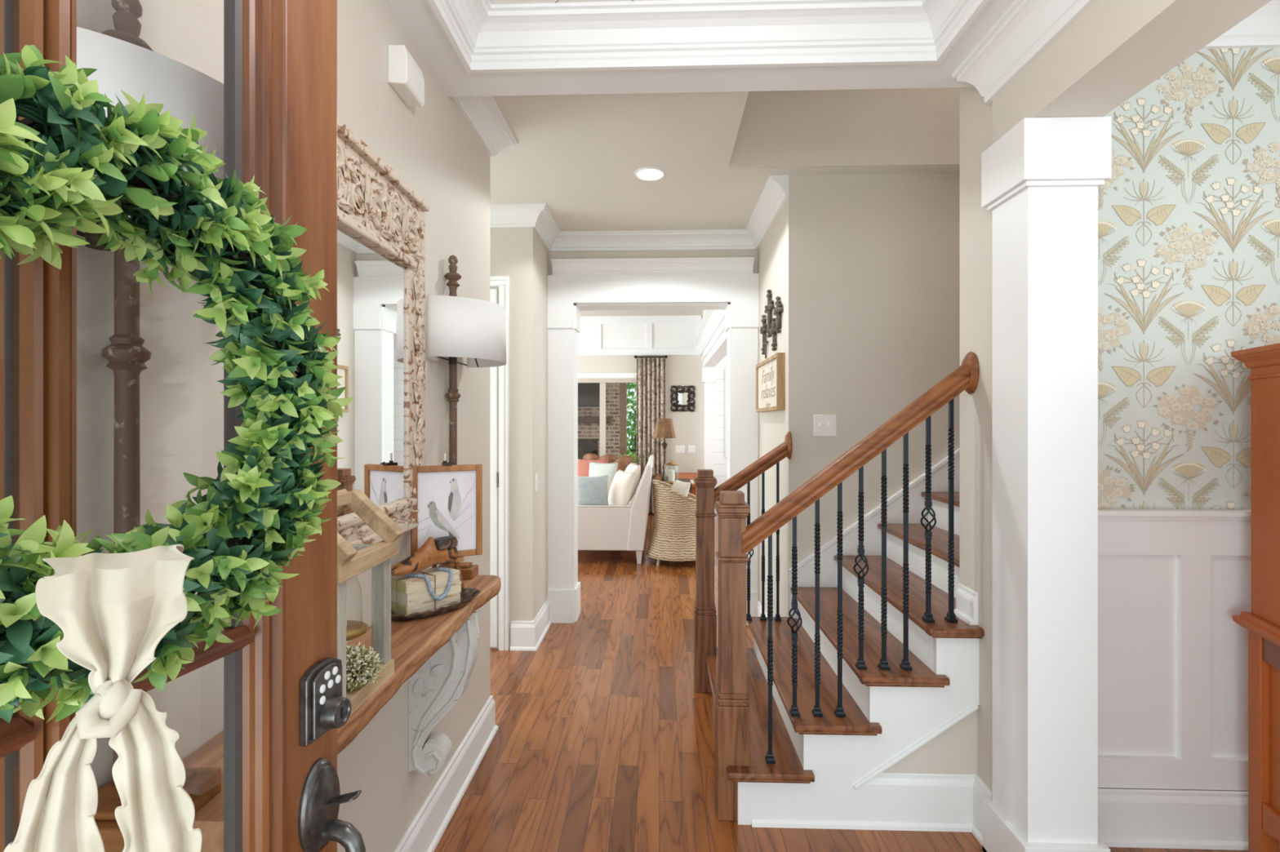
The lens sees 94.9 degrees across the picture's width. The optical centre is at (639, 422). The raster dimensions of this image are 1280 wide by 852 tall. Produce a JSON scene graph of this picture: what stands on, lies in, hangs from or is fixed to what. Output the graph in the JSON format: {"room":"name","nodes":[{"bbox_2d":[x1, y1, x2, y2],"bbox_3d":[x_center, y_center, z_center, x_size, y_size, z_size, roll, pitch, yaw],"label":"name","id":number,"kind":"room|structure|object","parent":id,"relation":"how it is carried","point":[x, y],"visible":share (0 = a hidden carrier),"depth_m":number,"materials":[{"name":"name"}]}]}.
{"room":"entrance hall","nodes":[
{"label":"entrance hall","id":0,"kind":"room"},
{"bbox_2d":[76,0,489,851],"bbox_3d":[-0.782,0.045,1.319,0.120,2.710,2.684,0,0,2],"label":"wall","id":1,"kind":"structure","parent":0,"point":[432,147],"depth_m":1.46,"materials":[{"name":"beige paint"}]},
{"bbox_2d":[182,574,501,851],"bbox_3d":[-0.606,0.565,1.438,0.220,0.050,1.285,0,0,2],"label":"console shelf","id":2,"kind":"object","parent":1,"relation":"attached to","point":[413,642],"visible":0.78,"depth_m":1.31,"materials":[{"name":"brown wood"}]},
{"bbox_2d":[76,0,223,851],"bbox_3d":[-0.633,-0.029,0.811,0.215,1.137,0.403,0,0,2],"label":"lamp","id":3,"kind":"object","parent":2,"relation":"on","point":[122,60],"visible":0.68,"depth_m":0.78,"materials":[{"name":"white fabric"}]},
{"bbox_2d":[337,488,404,715],"bbox_3d":[-0.626,0.342,1.160,0.229,0.396,0.237,0,0,2],"label":"lantern","id":4,"kind":"object","parent":2,"relation":"on","point":[353,560],"visible":0.34,"depth_m":1.23,"materials":[{"name":"brown wood"}]},
{"bbox_2d":[346,576,368,640],"bbox_3d":[-0.613,0.411,1.190,0.115,0.258,0.115,0,0,2],"label":"glass cloche","id":5,"kind":"object","parent":4,"relation":"in","point":[354,628],"visible":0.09,"depth_m":1.19,"materials":[{"name":"gold metal"}]},
{"bbox_2d":[346,601,346,626],"bbox_3d":[-0.618,0.391,1.190,0.042,0.055,0.042,0,0,2],"label":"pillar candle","id":6,"kind":"object","parent":5,"relation":"on","point":[346,602],"visible":0.05,"depth_m":1.20,"materials":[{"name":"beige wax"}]},
{"bbox_2d":[346,641,384,691],"bbox_3d":[-0.547,0.467,1.129,0.099,0.083,0.100,0,0,20],"label":"bush","id":7,"kind":"object","parent":4,"relation":"on","point":[362,664],"visible":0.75,"depth_m":1.11,"materials":[{"name":"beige plant"}]},
{"bbox_2d":[391,587,479,620],"bbox_3d":[-0.597,0.526,1.698,0.156,0.025,0.302,0,0,41],"label":"oval tray","id":8,"kind":"object","parent":2,"relation":"on","point":[468,595],"visible":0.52,"depth_m":1.65,"materials":[{"name":"brown wood"}]},
{"bbox_2d":[391,565,462,615],"bbox_3d":[-0.617,0.485,1.695,0.094,0.099,0.185,0,0,37],"label":"bundle","id":9,"kind":"object","parent":8,"relation":"on","point":[409,595],"visible":0.91,"depth_m":1.65,"materials":[{"name":"beige paper"}]},
{"bbox_2d":[391,536,457,575],"bbox_3d":[-0.625,0.378,1.678,0.063,0.093,0.233,0,0,33],"label":"shoe","id":10,"kind":"object","parent":9,"relation":"on","point":[441,550],"visible":0.88,"depth_m":1.68,"materials":[{"name":"brown wood"}]},
{"bbox_2d":[391,565,460,594],"bbox_3d":[-0.617,0.454,1.692,0.087,0.032,0.174,0,0,37],"label":"book","id":11,"kind":"object","parent":9,"relation":"on","point":[400,584],"depth_m":1.66,"materials":[{"name":"beige paper"}]},
{"bbox_2d":[391,592,460,615],"bbox_3d":[-0.616,0.519,1.694,0.087,0.030,0.174,0,0,37],"label":"book","id":12,"kind":"object","parent":9,"relation":"on","point":[398,606],"depth_m":1.64,"materials":[{"name":"beige paper"}]},
{"bbox_2d":[391,581,462,606],"bbox_3d":[-0.614,0.487,1.697,0.087,0.033,0.174,0,0,37],"label":"book","id":13,"kind":"object","parent":9,"relation":"on","point":[420,596],"depth_m":1.64,"materials":[{"name":"beige paper"}]},
{"bbox_2d":[404,566,453,600],"bbox_3d":[-0.599,0.467,1.680,0.070,0.082,0.120,0,0,41],"label":"bead strand","id":14,"kind":"object","parent":9,"relation":"on","point":[447,570],"visible":1,"depth_m":1.66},
{"bbox_2d":[431,453,464,588],"bbox_3d":[-0.599,0.318,1.815,0.118,0.446,0.084,0,0,-26],"label":"easel","id":15,"kind":"object","parent":2,"relation":"on","point":[459,559],"visible":0.25,"depth_m":1.80,"materials":[{"name":"brown wood"}]},
{"bbox_2d":[410,464,482,557],"bbox_3d":[-0.587,0.273,1.790,0.208,0.281,0.021,0,0,-26],"label":"picture","id":16,"kind":"object","parent":15,"relation":"on","point":[449,498],"visible":0.8,"depth_m":1.79,"materials":[{"name":"white paper"}]},
{"bbox_2d":[426,255,506,579],"bbox_3d":[-0.591,-0.029,2.098,0.215,1.137,0.403,0,0,2],"label":"lamp","id":17,"kind":"object","parent":2,"relation":"on","point":[474,330],"visible":0.86,"depth_m":1.97,"materials":[{"name":"white fabric"}]},
{"bbox_2d":[337,117,429,544],"bbox_3d":[-0.690,-0.181,1.464,0.055,0.989,0.740,0,0,2],"label":"wall mirror","id":18,"kind":"object","parent":1,"relation":"attached to","point":[381,218],"visible":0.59,"depth_m":1.53,"materials":[{"name":"brown wood"}]},
{"bbox_2d":[337,225,405,519],"bbox_3d":[-0.697,-0.114,1.464,0.016,0.680,0.498,0,0,2],"label":"mirror glass","id":19,"kind":"object","parent":18,"relation":"attached to","point":[371,281],"depth_m":1.50,"materials":[{"name":"silver metal"}]},
{"bbox_2d":[387,44,424,106],"bbox_3d":[-0.681,-1.007,1.716,0.056,0.110,0.125,0,0,2],"label":"door chime","id":20,"kind":"object","parent":1,"relation":"attached to","point":[406,77],"visible":1,"depth_m":1.67,"materials":[{"name":"white plastic"}]},
{"bbox_2d":[408,611,479,776],"bbox_3d":[-0.606,0.835,1.821,0.199,0.486,0.090,0,0,2],"label":"corbel","id":21,"kind":"object","parent":1,"relation":"attached to","point":[439,683],"visible":0.7,"depth_m":1.79,"materials":[{"name":"white paint"}]},
{"bbox_2d":[394,695,498,851],"bbox_3d":[-1.274,1.320,1.350,1.165,0.160,2.714,0,0,2],"label":"baseboard","id":22,"kind":"structure","parent":1,"relation":"attached to","point":[424,834],"depth_m":2.11,"materials":[{"name":"white paint"}]},
{"bbox_2d":[489,227,548,648],"bbox_3d":[-1.362,0.045,3.907,1.420,2.710,0.520,0,0,2],"label":"wall","id":23,"kind":"structure","parent":0,"point":[519,254],"depth_m":3.63,"materials":[{"name":"beige paint"}]},
{"bbox_2d":[489,275,509,650],"bbox_3d":[-1.319,0.253,3.629,1.025,2.295,0.032,0,0,2],"label":"door","id":24,"kind":"structure","parent":23,"relation":"in","point":[500,479],"depth_m":3.60,"materials":[{"name":"white paint"}]},
{"bbox_2d":[510,598,551,650],"bbox_3d":[-0.706,1.314,3.855,0.165,0.172,0.520,0,0,2],"label":"baseboard","id":25,"kind":"structure","parent":23,"relation":"attached to","point":[524,635],"depth_m":3.61,"materials":[{"name":"white paint"}]},
{"bbox_2d":[534,472,538,492],"bbox_3d":[-0.649,0.380,3.703,0.018,0.115,0.070,0,0,2],"label":"light switch","id":26,"kind":"object","parent":23,"relation":"attached to","point":[536,481],"visible":1,"depth_m":3.70,"materials":[{"name":"white plastic"}]},
{"bbox_2d":[489,175,788,252],"bbox_3d":[-0.637,-1.255,3.654,2.885,0.110,0.978,0,0,2],"label":"trim","id":27,"kind":"structure","parent":23,"relation":"attached to","point":[775,193],"depth_m":4.03,"materials":[{"name":"white paint"}]},
{"bbox_2d":[579,310,703,317],"bbox_3d":[0.220,-1.670,6.671,8.400,0.100,4.950,0,0,2],"label":"ceiling","id":28,"kind":"structure","parent":0,"point":[603,313],"depth_m":8.73,"materials":[{"name":"beige paint"}]},
{"bbox_2d":[577,317,727,513],"bbox_3d":[0.299,-0.100,9.063,8.400,3.000,0.164,0,0,2],"label":"wall","id":29,"kind":"structure","parent":0,"point":[682,371],"depth_m":8.98,"materials":[{"name":"beige paint"}]},
{"bbox_2d":[577,373,636,377],"bbox_3d":[-0.903,-0.710,9.020,2.400,0.080,0.030,0,0,2],"label":"trim","id":30,"kind":"structure","parent":29,"relation":"attached to","point":[580,375],"depth_m":8.99,"materials":[{"name":"white paint"}]},
{"bbox_2d":[577,377,651,513],"bbox_3d":[-0.892,0.365,9.044,2.220,2.070,0.100,0,0,2],"label":"door","id":31,"kind":"structure","parent":29,"relation":"in","point":[602,381],"depth_m":9.00,"materials":[{"name":"beige wood"}]},
{"bbox_2d":[577,315,701,355],"bbox_3d":[-0.628,-1.320,9.011,3.150,0.600,0.030,0,0,2],"label":"trim","id":32,"kind":"structure","parent":29,"relation":"attached to","point":[598,335],"depth_m":8.99,"materials":[{"name":"white paint"}]},
{"bbox_2d":[634,355,667,358],"bbox_3d":[0.165,-0.985,8.937,0.512,0.052,0.125,0,0,2],"label":"curtain rod","id":33,"kind":"object","parent":29,"relation":"attached to","point":[635,356],"visible":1,"depth_m":8.89,"materials":[{"name":"brown metal"}]},
{"bbox_2d":[636,355,665,513],"bbox_3d":[0.166,0.190,8.899,0.439,2.381,0.104,0,0,2],"label":"curtain","id":34,"kind":"object","parent":33,"relation":"hanging from","point":[651,372],"visible":0.66,"depth_m":8.89,"materials":[{"name":"fabric"}]},
{"bbox_2d":[675,445,684,453],"bbox_3d":[0.611,0.415,8.980,0.150,0.115,0.009,0,0,2],"label":"light switch","id":35,"kind":"object","parent":29,"relation":"attached to","point":[678,449],"visible":1,"depth_m":8.98,"materials":[{"name":"white plastic"}]},
{"bbox_2d":[671,386,694,411],"bbox_3d":[0.655,-0.355,8.966,0.371,0.397,0.025,0,0,2],"label":"mirror","id":36,"kind":"object","parent":29,"relation":"attached to","point":[682,399],"visible":1,"depth_m":8.96,"materials":[{"name":"brown metal"}]},
{"bbox_2d":[678,392,688,404],"bbox_3d":[0.655,-0.355,8.970,0.150,0.190,0.008,0,0,2],"label":"mirror glass","id":37,"kind":"object","parent":36,"relation":"attached to","point":[682,397],"depth_m":8.96,"materials":[{"name":"silver metal"}]},
{"bbox_2d":[688,445,695,453],"bbox_3d":[0.791,0.415,8.974,0.110,0.115,0.009,0,0,2],"label":"light switch","id":38,"kind":"object","parent":29,"relation":"attached to","point":[691,449],"visible":1,"depth_m":8.97,"materials":[{"name":"white plastic"}]},
{"bbox_2d":[724,369,727,457],"bbox_3d":[1.995,-0.130,8.915,1.400,1.340,0.021,0,0,2],"label":"window","id":39,"kind":"structure","parent":29,"relation":"in","point":[726,371],"depth_m":8.93,"materials":[{"name":"white paint"}]},
{"bbox_2d":[548,249,757,305],"bbox_3d":[-1.561,-0.150,4.249,5.000,3.100,0.150,0,0,2],"label":"wall","id":40,"kind":"structure","parent":0,"point":[728,253],"depth_m":4.12,"materials":[{"name":"beige paint"}]},
{"bbox_2d":[547,257,758,625],"bbox_3d":[0.088,0.139,4.161,1.473,2.522,0.276,0,0,2],"label":"trim","id":41,"kind":"structure","parent":40,"relation":"attached to","point":[638,283],"depth_m":4.09,"materials":[{"name":"white paint"}]},
{"bbox_2d":[693,310,727,518],"bbox_3d":[0.888,-0.110,6.594,0.320,3.020,4.700,0,0,2],"label":"trim","id":42,"kind":"structure","parent":40,"relation":"attached to","point":[710,340],"depth_m":8.29,"materials":[{"name":"white paint"}]},
{"bbox_2d":[384,0,1014,97],"bbox_3d":[0.194,-1.242,0.794,1.865,0.135,2.600,0,0,2],"label":"ceiling","id":43,"kind":"structure","parent":0,"point":[417,18],"depth_m":2.00,"materials":[{"name":"white paint"}]},
{"bbox_2d":[488,0,959,231],"bbox_3d":[0.611,-1.370,1.831,5.700,0.120,4.700,0,0,2],"label":"ceiling","id":44,"kind":"structure","parent":0,"point":[579,156],"depth_m":2.99,"materials":[{"name":"white paint"}]},
{"bbox_2d":[634,167,665,181],"bbox_3d":[0.052,-1.306,3.100,0.166,0.008,0.166,0,0,2],"label":"recessed light","id":45,"kind":"object","parent":44,"relation":"in","point":[646,174],"visible":1,"depth_m":3.10,"materials":[{"name":"white paint"}]},
{"bbox_2d":[433,513,1248,851],"bbox_3d":[0.134,1.460,4.048,8.400,0.120,10.500,0,0,2],"label":"floor","id":46,"kind":"structure","parent":0,"point":[604,740],"depth_m":2.52,"materials":[{"name":"brown wood"}]},
{"bbox_2d":[0,0,365,851],"bbox_3d":[-0.477,0.184,0.488,0.114,2.408,0.700,0,0,10],"label":"door","id":47,"kind":"structure","parent":46,"relation":"on","point":[285,707],"depth_m":0.70,"materials":[{"name":"brown wood"}]},
{"bbox_2d":[0,44,355,851],"bbox_3d":[-0.375,0.040,0.458,0.170,0.612,0.513,0,0,9],"label":"boxwood wreath","id":48,"kind":"object","parent":47,"relation":"hanging from","point":[102,620],"visible":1,"depth_m":0.42,"materials":[{"name":"green plant"}]},
{"bbox_2d":[582,453,599,460],"bbox_3d":[-0.686,0.930,8.734,0.337,0.941,0.308,0,0,17],"label":"leather chair","id":49,"kind":"object","parent":46,"relation":"on","point":[591,456],"visible":0.06,"depth_m":8.59,"materials":[{"name":"brown leather"}]},
{"bbox_2d":[598,454,617,463],"bbox_3d":[-0.462,0.930,8.426,0.337,0.941,0.308,0,0,-8],"label":"leather chair","id":50,"kind":"object","parent":46,"relation":"on","point":[611,459],"visible":0.06,"depth_m":8.28,"materials":[{"name":"brown leather"}]},
{"bbox_2d":[577,454,653,564],"bbox_3d":[-0.374,0.913,6.766,1.046,0.975,1.960,0,0,2],"label":"sofa","id":51,"kind":"object","parent":46,"relation":"on","point":[600,527],"visible":0.62,"depth_m":5.79,"materials":[{"name":"white fabric"}]},
{"bbox_2d":[577,475,608,505],"bbox_3d":[-0.501,0.728,6.040,0.360,0.349,0.171,0,0,-8],"label":"throw pillow","id":52,"kind":"object","parent":51,"relation":"on","point":[592,491],"visible":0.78,"depth_m":5.99,"materials":[{"name":"grey fabric"}]},
{"bbox_2d":[577,458,608,476],"bbox_3d":[-0.620,0.680,7.284,0.440,0.442,0.185,0,0,14],"label":"throw pillow","id":53,"kind":"object","parent":51,"relation":"on","point":[583,464],"visible":0.15,"depth_m":7.28,"materials":[{"name":"orange fabric"}]},
{"bbox_2d":[588,462,617,485],"bbox_3d":[-0.452,0.690,6.939,0.380,0.427,0.173,0,0,22],"label":"throw pillow","id":54,"kind":"object","parent":51,"relation":"on","point":[596,469],"visible":0.38,"depth_m":6.91,"materials":[{"name":"grey fabric"}]},
{"bbox_2d":[607,477,610,498],"bbox_3d":[-0.451,0.760,6.358,0.300,0.304,0.152,0,0,-18],"label":"throw pillow","id":55,"kind":"object","parent":51,"relation":"on","point":[609,478],"visible":0.08,"depth_m":6.38,"materials":[{"name":"beige fabric"}]},
{"bbox_2d":[608,469,635,506],"bbox_3d":[-0.198,0.710,6.140,0.208,0.399,0.420,0,0,-26],"label":"throw pillow","id":56,"kind":"object","parent":51,"relation":"on","point":[621,488],"visible":0.87,"depth_m":6.01,"materials":[{"name":"beige fabric"}]},
{"bbox_2d":[624,462,640,501],"bbox_3d":[-0.115,0.670,6.527,0.212,0.418,0.420,0,0,-14],"label":"throw pillow","id":57,"kind":"object","parent":51,"relation":"on","point":[631,468],"visible":0.44,"depth_m":6.37,"materials":[{"name":"beige fabric"}]},
{"bbox_2d":[613,455,632,471],"bbox_3d":[-0.258,0.930,8.121,0.337,0.941,0.308,0,0,-33],"label":"leather chair","id":58,"kind":"object","parent":46,"relation":"on","point":[623,462],"visible":0.09,"depth_m":7.98,"materials":[{"name":"brown leather"}]},
{"bbox_2d":[614,452,644,465],"bbox_3d":[-0.149,0.906,8.668,0.485,0.988,0.425,0,0,17],"label":"potted plant","id":59,"kind":"object","parent":46,"relation":"on","point":[634,455],"visible":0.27,"depth_m":8.63,"materials":[{"name":"green plant"}]},
{"bbox_2d":[645,479,695,565],"bbox_3d":[0.393,0.992,5.920,0.673,0.821,0.657,0,0,5],"label":"wicker chair","id":60,"kind":"object","parent":46,"relation":"on","point":[673,539],"visible":0.78,"depth_m":5.69,"materials":[{"name":"wicker"}]},
{"bbox_2d":[670,479,690,496],"bbox_3d":[0.371,0.760,5.941,0.186,0.329,0.360,0,0,-20],"label":"throw pillow","id":61,"kind":"object","parent":60,"relation":"on","point":[682,487],"visible":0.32,"depth_m":5.84,"materials":[{"name":"beige fabric"}]},
{"bbox_2d":[662,478,692,493],"bbox_3d":[0.378,1.040,6.771,0.410,0.720,0.640,0,0,2],"label":"console table","id":62,"kind":"object","parent":46,"relation":"on","point":[685,480],"visible":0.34,"depth_m":6.75,"materials":[{"name":"brown wood"}]},
{"bbox_2d":[651,473,661,480],"bbox_3d":[0.185,0.625,6.532,0.110,0.110,0.110,0,0,2],"label":"decorative ball","id":63,"kind":"object","parent":62,"relation":"on","point":[656,476],"visible":0.67,"depth_m":6.49,"materials":[{"name":"brown wood"}]},
{"bbox_2d":[653,411,675,480],"bbox_3d":[0.287,0.275,6.894,0.255,0.810,0.255,0,0,24],"label":"table lamp","id":64,"kind":"object","parent":62,"relation":"on","point":[664,428],"visible":0.89,"depth_m":6.82,"materials":[{"name":"brown"}]},
{"bbox_2d":[663,460,679,484],"bbox_3d":[0.351,0.552,6.552,0.180,0.255,0.180,0,0,2],"label":"hurricane lantern","id":65,"kind":"object","parent":62,"relation":"on","point":[671,463],"visible":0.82,"depth_m":6.50,"materials":[{"name":"gold metal"}]},
{"bbox_2d":[668,469,675,481],"bbox_3d":[0.351,0.596,6.552,0.072,0.132,0.072,0,0,2],"label":"pillar candle","id":66,"kind":"object","parent":65,"relation":"in","point":[671,472],"visible":1,"depth_m":6.52,"materials":[{"name":"white wax"}]},
{"bbox_2d":[675,472,697,495],"bbox_3d":[0.695,1.083,8.031,0.380,0.635,1.700,0,0,2],"label":"wooden desk","id":67,"kind":"object","parent":46,"relation":"on","point":[691,476],"visible":0.2,"depth_m":8.28,"materials":[{"name":"brown wood"}]},
{"bbox_2d":[705,447,984,825],"bbox_3d":[1.505,0.398,2.537,2.368,2.005,1.130,0,0,2],"label":"staircase","id":68,"kind":"structure","parent":46,"relation":"on","point":[891,714],"depth_m":2.18,"materials":[{"name":"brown wood"}]},
{"bbox_2d":[693,431,792,693],"bbox_3d":[0.535,0.724,3.084,0.502,1.353,0.115,0,0,2],"label":"stair railing","id":69,"kind":"object","parent":68,"relation":"attached to","point":[704,611],"visible":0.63,"depth_m":3.04,"materials":[{"name":"brown wood"}]},
{"bbox_2d":[746,549,753,564],"bbox_3d":[0.570,0.677,3.083,0.049,0.144,0.049,0,0,38],"label":"basket","id":70,"kind":"object","parent":69,"relation":"on","point":[748,562],"depth_m":3.07,"materials":[{"name":"black metal"}]},
{"bbox_2d":[714,351,979,821],"bbox_3d":[0.720,0.577,2.095,0.895,1.647,0.118,0,0,3],"label":"stair railing","id":71,"kind":"object","parent":68,"relation":"attached to","point":[735,540],"visible":1,"depth_m":2.06,"materials":[{"name":"brown wood"}]},
{"bbox_2d":[786,599,802,641],"bbox_3d":[0.548,0.702,2.083,0.049,0.144,0.049,0,0,38],"label":"basket","id":72,"kind":"object","parent":71,"relation":"on","point":[794,602],"depth_m":2.07,"materials":[{"name":"black metal"}]},
{"bbox_2d":[853,545,868,586],"bbox_3d":[0.781,0.509,2.075,0.049,0.144,0.049,0,0,38],"label":"basket","id":73,"kind":"object","parent":71,"relation":"on","point":[860,549],"depth_m":2.07,"materials":[{"name":"black metal"}]},
{"bbox_2d":[920,497,936,539],"bbox_3d":[1.015,0.341,2.068,0.049,0.144,0.049,0,0,38],"label":"basket","id":74,"kind":"object","parent":71,"relation":"on","point":[928,504],"depth_m":2.06,"materials":[{"name":"black metal"}]},
{"bbox_2d":[1231,342,1279,851],"bbox_3d":[1.984,0.585,1.377,0.460,1.630,1.012,0,0,20],"label":"china hutch","id":75,"kind":"object","parent":46,"relation":"on","point":[1262,624],"visible":1,"depth_m":1.83,"materials":[{"name":"brown wood"}]},
{"bbox_2d":[757,173,959,617],"bbox_3d":[2.161,0.045,3.562,2.715,2.710,0.978,0,0,2],"label":"wall","id":76,"kind":"structure","parent":0,"point":[864,269],"depth_m":3.11,"materials":[{"name":"beige paint"}]},
{"bbox_2d":[755,600,768,617],"bbox_3d":[0.789,1.314,3.591,0.030,0.172,0.930,0,0,2],"label":"baseboard","id":77,"kind":"structure","parent":76,"relation":"attached to","point":[758,607],"depth_m":3.96,"materials":[{"name":"white paint"}]},
{"bbox_2d":[760,315,767,355],"bbox_3d":[0.794,-0.560,3.776,0.048,0.260,0.154,0,0,2],"label":"wall cross","id":78,"kind":"object","parent":76,"relation":"attached to","point":[763,329],"visible":0.95,"depth_m":3.77,"materials":[{"name":"metal"}]},
{"bbox_2d":[763,333,768,358],"bbox_3d":[0.798,-0.477,3.706,0.020,0.155,0.100,0,0,2],"label":"wall cross","id":79,"kind":"object","parent":76,"relation":"attached to","point":[766,341],"visible":1,"depth_m":3.70,"materials":[{"name":"metal"}]},
{"bbox_2d":[764,289,773,337],"bbox_3d":[0.788,-0.662,3.593,0.048,0.295,0.204,0,0,2],"label":"wall cross","id":80,"kind":"object","parent":76,"relation":"attached to","point":[769,308],"visible":0.94,"depth_m":3.58,"materials":[{"name":"metal"}]},
{"bbox_2d":[755,352,785,412],"bbox_3d":[0.781,-0.222,3.556,0.043,0.313,0.710,0,0,2],"label":"framed sign","id":81,"kind":"object","parent":76,"relation":"attached to","point":[771,372],"visible":1,"depth_m":3.42,"materials":[{"name":"brown wood"}]},
{"bbox_2d":[769,318,777,351],"bbox_3d":[0.783,-0.512,3.441,0.048,0.195,0.124,0,0,2],"label":"wall cross","id":82,"kind":"object","parent":76,"relation":"attached to","point":[772,331],"visible":0.85,"depth_m":3.43,"materials":[{"name":"metal"}]},
{"bbox_2d":[773,296,782,333],"bbox_3d":[0.779,-0.605,3.321,0.048,0.210,0.164,0,0,2],"label":"wall cross","id":83,"kind":"object","parent":76,"relation":"attached to","point":[778,310],"visible":1,"depth_m":3.30,"materials":[{"name":"metal"}]},
{"bbox_2d":[813,414,835,436],"bbox_3d":[0.979,0.019,3.102,0.117,0.114,0.018,0,0,2],"label":"light switch","id":84,"kind":"object","parent":76,"relation":"attached to","point":[824,425],"visible":1,"depth_m":3.11,"materials":[{"name":"white plastic"}]},
{"bbox_2d":[960,85,992,791],"bbox_3d":[2.265,-0.105,1.989,2.203,3.010,0.245,0,0,2],"label":"wall","id":85,"kind":"structure","parent":0,"point":[975,114],"depth_m":2.03,"materials":[{"name":"beige paint"}]},
{"bbox_2d":[751,773,992,845],"bbox_3d":[0.775,1.308,1.992,0.777,0.183,0.114,0,0,2],"label":"baseboard","id":86,"kind":"structure","parent":85,"relation":"attached to","point":[902,802],"depth_m":2.02,"materials":[{"name":"white paint"}]},
{"bbox_2d":[981,116,1111,851],"bbox_3d":[1.235,0.261,1.804,0.246,2.278,0.227,0,0,2],"label":"column","id":87,"kind":"structure","parent":85,"relation":"attached to","point":[1041,180],"depth_m":1.71,"materials":[{"name":"white paint"}]},
{"bbox_2d":[728,48,1279,791],"bbox_3d":[1.911,-0.850,2.583,3.150,4.500,1.310,0,0,2],"label":"wall","id":88,"kind":"structure","parent":0,"point":[1188,210],"depth_m":1.97,"materials":[{"name":"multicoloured paper"}]},
{"bbox_2d":[426,0,989,73],"bbox_3d":[0.159,-1.236,0.715,1.550,0.147,2.440,0,0,2],"label":"trim","id":89,"kind":"structure","parent":88,"relation":"attached to","point":[486,37],"depth_m":1.88,"materials":[{"name":"white paint"}]},
{"bbox_2d":[1097,788,1248,850],"bbox_3d":[2.355,1.312,1.922,2.020,0.176,0.028,0,0,2],"label":"baseboard","id":90,"kind":"structure","parent":88,"relation":"attached to","point":[1209,820],"depth_m":1.94,"materials":[{"name":"white paint"}]},
{"bbox_2d":[1200,0,1279,49],"bbox_3d":[1.769,-1.320,1.918,0.850,0.140,0.120,0,0,2],"label":"trim","id":91,"kind":"structure","parent":88,"relation":"attached to","point":[1260,29],"depth_m":1.94,"materials":[{"name":"white paint"}]},
{"bbox_2d":[991,0,1271,144],"bbox_3d":[1.198,-1.077,0.679,0.200,0.397,2.436,0,0,2],"label":"beam","id":92,"kind":"structure","parent":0,"point":[1113,50],"depth_m":1.46,"materials":[{"name":"beige paint"}]},
{"bbox_2d":[951,0,1095,102],"bbox_3d":[1.099,-1.107,0.725,0.170,0.135,2.521,0,0,2],"label":"trim","id":93,"kind":"structure","parent":92,"relation":"attached to","point":[1027,28],"depth_m":1.70,"materials":[{"name":"white paint"}]},
{"bbox_3d":[-0.632,1.500,11.177,8.000,0.120,3.700,0,0,2],"label":"floor","id":94,"kind":"structure","parent":0,"visible":0},
{"bbox_2d":[577,382,619,459],"bbox_3d":[-1.313,0.045,11.750,2.000,2.790,1.200,0,0,2],"label":"brick fireplace","id":95,"kind":"object","parent":94,"relation":"on","point":[588,417],"visible":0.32,"depth_m":11.53,"materials":[{"name":"brown brick"}]},
{"bbox_2d":[577,382,599,406],"bbox_3d":[-1.387,-0.630,11.507,1.270,0.660,0.086,0,0,2],"label":"television","id":96,"kind":"object","parent":95,"relation":"attached to","point":[588,393],"visible":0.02,"depth_m":11.45,"materials":[{"name":"black paint"}]},
{"bbox_2d":[619,382,626,457],"bbox_3d":[-0.318,0.045,11.076,0.125,2.790,0.120,0,0,2],"label":"porch post","id":97,"kind":"object","parent":94,"relation":"on","point":[623,386],"visible":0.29,"depth_m":11.02,"materials":[{"name":"brown"}]},
{"label":"outside","id":98,"kind":"structure","parent":0,"visible":0},
{"bbox_3d":[0.775,1.600,23.487,28.000,0.200,21.000,0,0,2],"label":"ground","id":99,"kind":"structure","parent":98,"visible":0},
{"bbox_2d":[626,382,636,462],"bbox_3d":[-0.065,-1.178,16.531,3.156,5.363,3.206,0,0,2],"label":"tree","id":100,"kind":"object","parent":99,"relation":"on","point":[633,416],"visible":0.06,"depth_m":15.88,"materials":[{"name":"green plant"}]},
{"bbox_3d":[-1.507,0.045,2.618,1.415,2.710,0.134,0,0,2],"label":"wall","id":101,"kind":"structure","parent":0,"visible":0},
{"bbox_2d":[452,96,517,158],"bbox_3d":[-1.202,-1.255,2.458,1.235,0.110,0.634,0,0,2],"label":"trim","id":102,"kind":"structure","parent":101,"relation":"attached to","point":[483,114],"depth_m":2.46,"materials":[{"name":"white paint"}]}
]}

